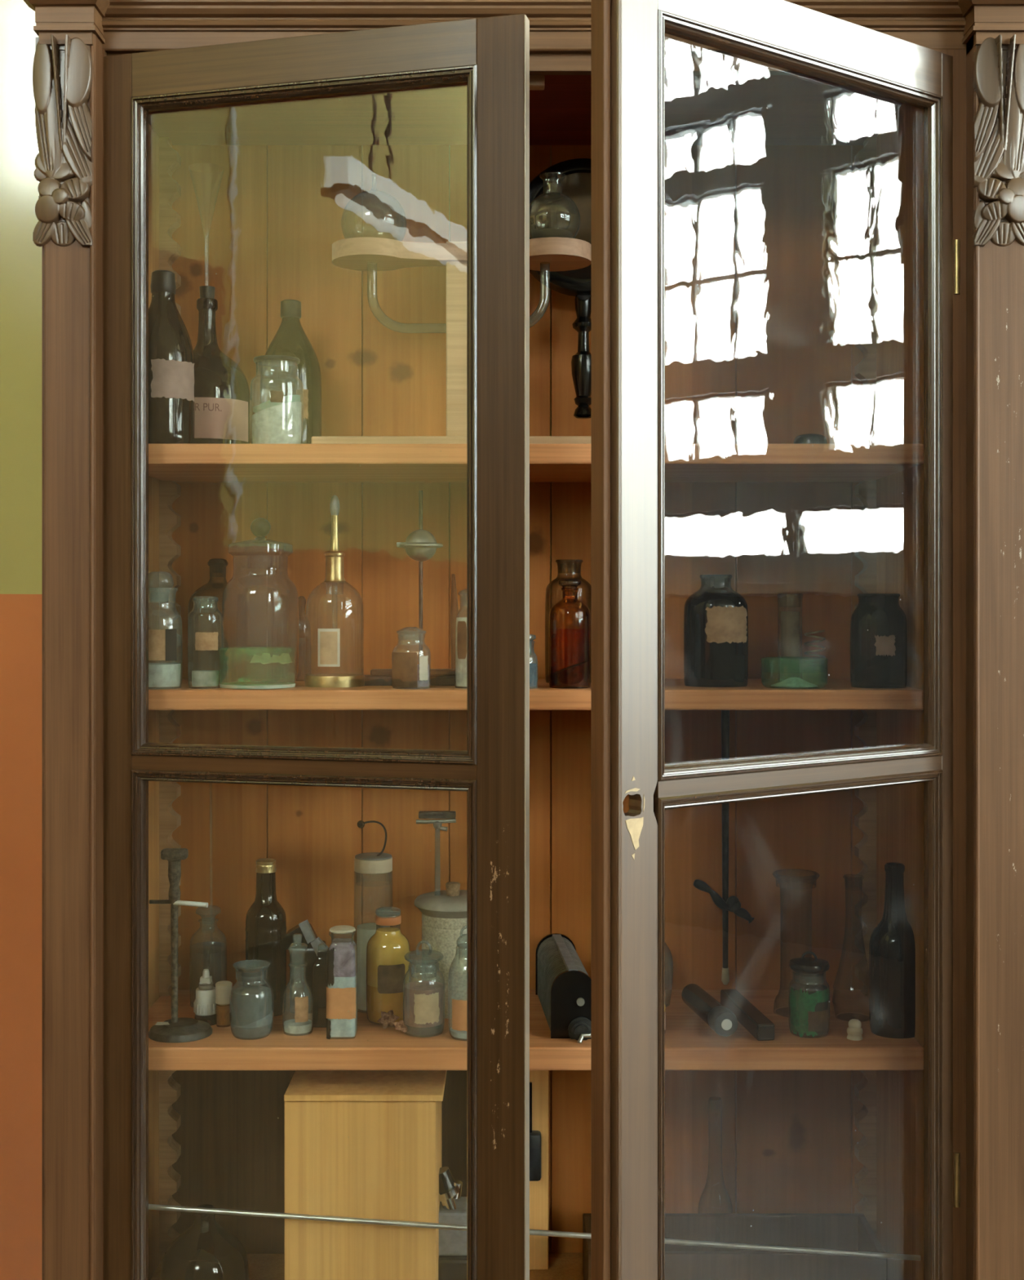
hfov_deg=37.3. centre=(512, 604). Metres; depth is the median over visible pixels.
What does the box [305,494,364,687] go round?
bottle
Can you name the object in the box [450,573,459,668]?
wooden spatula
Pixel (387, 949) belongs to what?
bottle
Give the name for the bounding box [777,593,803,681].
cylinder
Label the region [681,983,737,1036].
cylinder
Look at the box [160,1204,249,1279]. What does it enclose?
demijohn
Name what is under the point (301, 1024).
bottle
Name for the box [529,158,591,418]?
mirror
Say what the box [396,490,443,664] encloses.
funnel
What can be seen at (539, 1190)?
plank
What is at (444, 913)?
pot
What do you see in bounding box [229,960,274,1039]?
jar
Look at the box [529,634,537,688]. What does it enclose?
bottle
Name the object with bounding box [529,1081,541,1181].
mallet
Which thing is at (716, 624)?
jar
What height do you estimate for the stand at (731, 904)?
0.477 m
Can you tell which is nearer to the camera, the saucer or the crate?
the saucer
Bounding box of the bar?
[720,989,774,1040]
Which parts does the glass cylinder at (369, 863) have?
lid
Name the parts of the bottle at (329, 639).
rubber bulb, glass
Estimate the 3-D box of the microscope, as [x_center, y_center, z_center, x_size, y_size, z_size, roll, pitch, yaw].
[-0.090,1.019,2.459,0.087,0.222,0.090,0,0,0]
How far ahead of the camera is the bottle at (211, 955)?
2.52 m
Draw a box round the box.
[284,1070,447,1279]
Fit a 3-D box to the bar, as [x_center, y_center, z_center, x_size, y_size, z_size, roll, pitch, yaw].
[0.377,0.657,2.435,0.028,0.026,0.220,0,0,-7]
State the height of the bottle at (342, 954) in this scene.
0.172 m
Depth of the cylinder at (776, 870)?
2.49 m
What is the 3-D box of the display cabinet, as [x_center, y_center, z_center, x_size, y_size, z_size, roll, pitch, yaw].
[0.040,0.250,2.277,1.600,2.600,0.834,0,0,0]
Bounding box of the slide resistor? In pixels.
[535,933,591,1043]
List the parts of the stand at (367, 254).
board, ring arm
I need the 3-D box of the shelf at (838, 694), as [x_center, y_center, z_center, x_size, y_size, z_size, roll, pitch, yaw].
[0.010,0.144,2.468,1.228,0.031,0.348,0,0,0]
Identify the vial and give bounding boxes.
[215,980,232,1027]
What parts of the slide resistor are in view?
plate, plate, terminal knob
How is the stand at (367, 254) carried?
on the display cabinet
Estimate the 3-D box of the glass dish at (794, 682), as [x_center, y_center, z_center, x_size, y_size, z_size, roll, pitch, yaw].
[0.440,0.105,2.364,0.103,0.046,0.103,0,0,0]
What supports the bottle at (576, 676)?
on the display cabinet
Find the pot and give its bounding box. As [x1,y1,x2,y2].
[414,810,466,1018]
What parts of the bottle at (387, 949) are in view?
lid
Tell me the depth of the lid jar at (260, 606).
2.43 m
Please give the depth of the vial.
2.41 m
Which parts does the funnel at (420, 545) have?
rod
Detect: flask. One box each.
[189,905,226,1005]
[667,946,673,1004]
[832,875,869,1015]
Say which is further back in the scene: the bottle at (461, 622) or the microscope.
the microscope
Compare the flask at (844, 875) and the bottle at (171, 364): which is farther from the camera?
the flask at (844, 875)
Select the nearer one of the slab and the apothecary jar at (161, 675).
the apothecary jar at (161, 675)
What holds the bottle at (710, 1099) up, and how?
on the display cabinet
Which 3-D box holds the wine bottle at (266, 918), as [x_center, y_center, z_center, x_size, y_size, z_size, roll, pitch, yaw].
[-0.405,0.545,2.494,0.068,0.251,0.068,0,0,0]
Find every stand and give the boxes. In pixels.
[148,848,213,1043]
[311,174,591,444]
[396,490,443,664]
[693,710,754,984]
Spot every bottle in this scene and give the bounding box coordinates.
[148,270,195,444]
[187,558,228,682]
[193,285,250,444]
[194,968,216,1026]
[245,857,286,1016]
[260,299,321,444]
[282,937,313,1034]
[296,595,311,680]
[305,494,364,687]
[312,943,327,1027]
[326,924,357,1039]
[366,906,410,1022]
[454,588,466,688]
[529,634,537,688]
[545,559,591,683]
[549,578,591,688]
[697,1098,733,1213]
[869,862,915,1038]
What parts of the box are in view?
box lid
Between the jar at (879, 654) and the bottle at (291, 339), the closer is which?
the jar at (879, 654)
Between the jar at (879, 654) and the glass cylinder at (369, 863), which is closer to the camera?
the jar at (879, 654)
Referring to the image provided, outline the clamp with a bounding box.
[285,919,328,1013]
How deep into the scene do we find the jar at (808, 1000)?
2.35 m
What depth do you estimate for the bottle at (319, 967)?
2.40 m
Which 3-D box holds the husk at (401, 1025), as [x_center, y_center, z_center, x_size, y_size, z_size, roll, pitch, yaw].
[-0.170,0.658,2.367,0.032,0.013,0.029,0,0,-34]
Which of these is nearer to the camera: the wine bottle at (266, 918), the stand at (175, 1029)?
the stand at (175, 1029)
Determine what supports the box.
on the display cabinet
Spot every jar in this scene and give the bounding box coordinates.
[148,571,182,688]
[187,595,222,688]
[222,517,299,682]
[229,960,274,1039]
[249,355,303,444]
[391,626,431,688]
[403,941,444,1035]
[448,933,466,1039]
[684,574,748,687]
[788,951,830,1037]
[850,593,907,688]
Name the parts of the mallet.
handle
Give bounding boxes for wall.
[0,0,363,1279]
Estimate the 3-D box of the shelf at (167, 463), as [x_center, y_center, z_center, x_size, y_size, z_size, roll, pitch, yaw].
[0.010,-0.229,2.468,1.228,0.031,0.348,0,0,0]
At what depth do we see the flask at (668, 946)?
2.54 m
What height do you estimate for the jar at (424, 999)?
0.144 m
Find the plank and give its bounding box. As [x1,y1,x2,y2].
[529,1070,548,1270]
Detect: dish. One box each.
[217,647,297,688]
[760,657,828,688]
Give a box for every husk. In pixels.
[377,1009,399,1028]
[393,1020,408,1032]
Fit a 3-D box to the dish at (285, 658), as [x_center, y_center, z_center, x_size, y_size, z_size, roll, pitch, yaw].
[-0.396,0.098,2.359,0.121,0.062,0.121,0,0,0]
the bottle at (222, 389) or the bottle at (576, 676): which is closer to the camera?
the bottle at (576, 676)
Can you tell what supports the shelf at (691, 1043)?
attached to the display cabinet
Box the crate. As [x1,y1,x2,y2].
[582,1213,887,1279]
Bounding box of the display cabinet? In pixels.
[23,0,1023,1279]
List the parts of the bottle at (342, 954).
lid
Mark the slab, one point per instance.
(378, 677)
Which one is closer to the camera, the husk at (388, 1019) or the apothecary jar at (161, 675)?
the apothecary jar at (161, 675)
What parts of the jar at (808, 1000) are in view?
glass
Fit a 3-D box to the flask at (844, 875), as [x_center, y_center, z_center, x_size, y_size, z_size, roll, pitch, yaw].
[0.555,0.555,2.464,0.068,0.230,0.068,0,0,0]
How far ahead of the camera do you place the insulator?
2.34 m
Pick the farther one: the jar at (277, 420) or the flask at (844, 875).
the flask at (844, 875)
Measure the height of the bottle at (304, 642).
0.144 m
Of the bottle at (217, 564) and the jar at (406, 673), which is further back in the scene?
the bottle at (217, 564)
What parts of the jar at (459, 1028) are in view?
glass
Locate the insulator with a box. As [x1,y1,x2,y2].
[847,1018,862,1040]
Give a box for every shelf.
[148,444,924,482]
[148,678,924,710]
[148,990,924,1070]
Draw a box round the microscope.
[438,1166,466,1279]
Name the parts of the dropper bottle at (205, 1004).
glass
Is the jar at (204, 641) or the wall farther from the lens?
the wall
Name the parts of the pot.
rod plate, lid, pot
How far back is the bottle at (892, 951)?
2.35 m
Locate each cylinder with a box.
[354,820,393,1010]
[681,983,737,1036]
[773,870,819,1007]
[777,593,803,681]
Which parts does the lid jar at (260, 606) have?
lid, ball knob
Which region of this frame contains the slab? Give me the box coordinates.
[364,668,456,685]
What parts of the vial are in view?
glass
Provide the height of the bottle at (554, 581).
0.203 m
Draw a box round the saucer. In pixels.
[793,433,827,444]
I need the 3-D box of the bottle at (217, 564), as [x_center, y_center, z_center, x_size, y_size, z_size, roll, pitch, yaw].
[-0.499,0.025,2.569,0.101,0.207,0.101,0,0,0]
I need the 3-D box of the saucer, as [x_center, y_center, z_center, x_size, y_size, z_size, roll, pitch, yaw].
[0.465,-0.256,2.364,0.054,0.022,0.054,0,0,0]
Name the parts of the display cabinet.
panel, rail, rail, moulding, moulding, panel, panel, panel, cornice, metal rail, rail, moulding, rail, moulding, coil, panel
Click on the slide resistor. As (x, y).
(562, 982)
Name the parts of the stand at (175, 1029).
rod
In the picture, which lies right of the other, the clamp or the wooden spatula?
the wooden spatula
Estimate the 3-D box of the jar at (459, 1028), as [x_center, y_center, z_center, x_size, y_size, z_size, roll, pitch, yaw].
[-0.069,0.584,2.356,0.061,0.172,0.062,0,0,0]
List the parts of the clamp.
lever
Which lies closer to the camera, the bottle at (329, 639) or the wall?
the bottle at (329, 639)
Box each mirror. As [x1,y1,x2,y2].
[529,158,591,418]
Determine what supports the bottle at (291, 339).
on the display cabinet

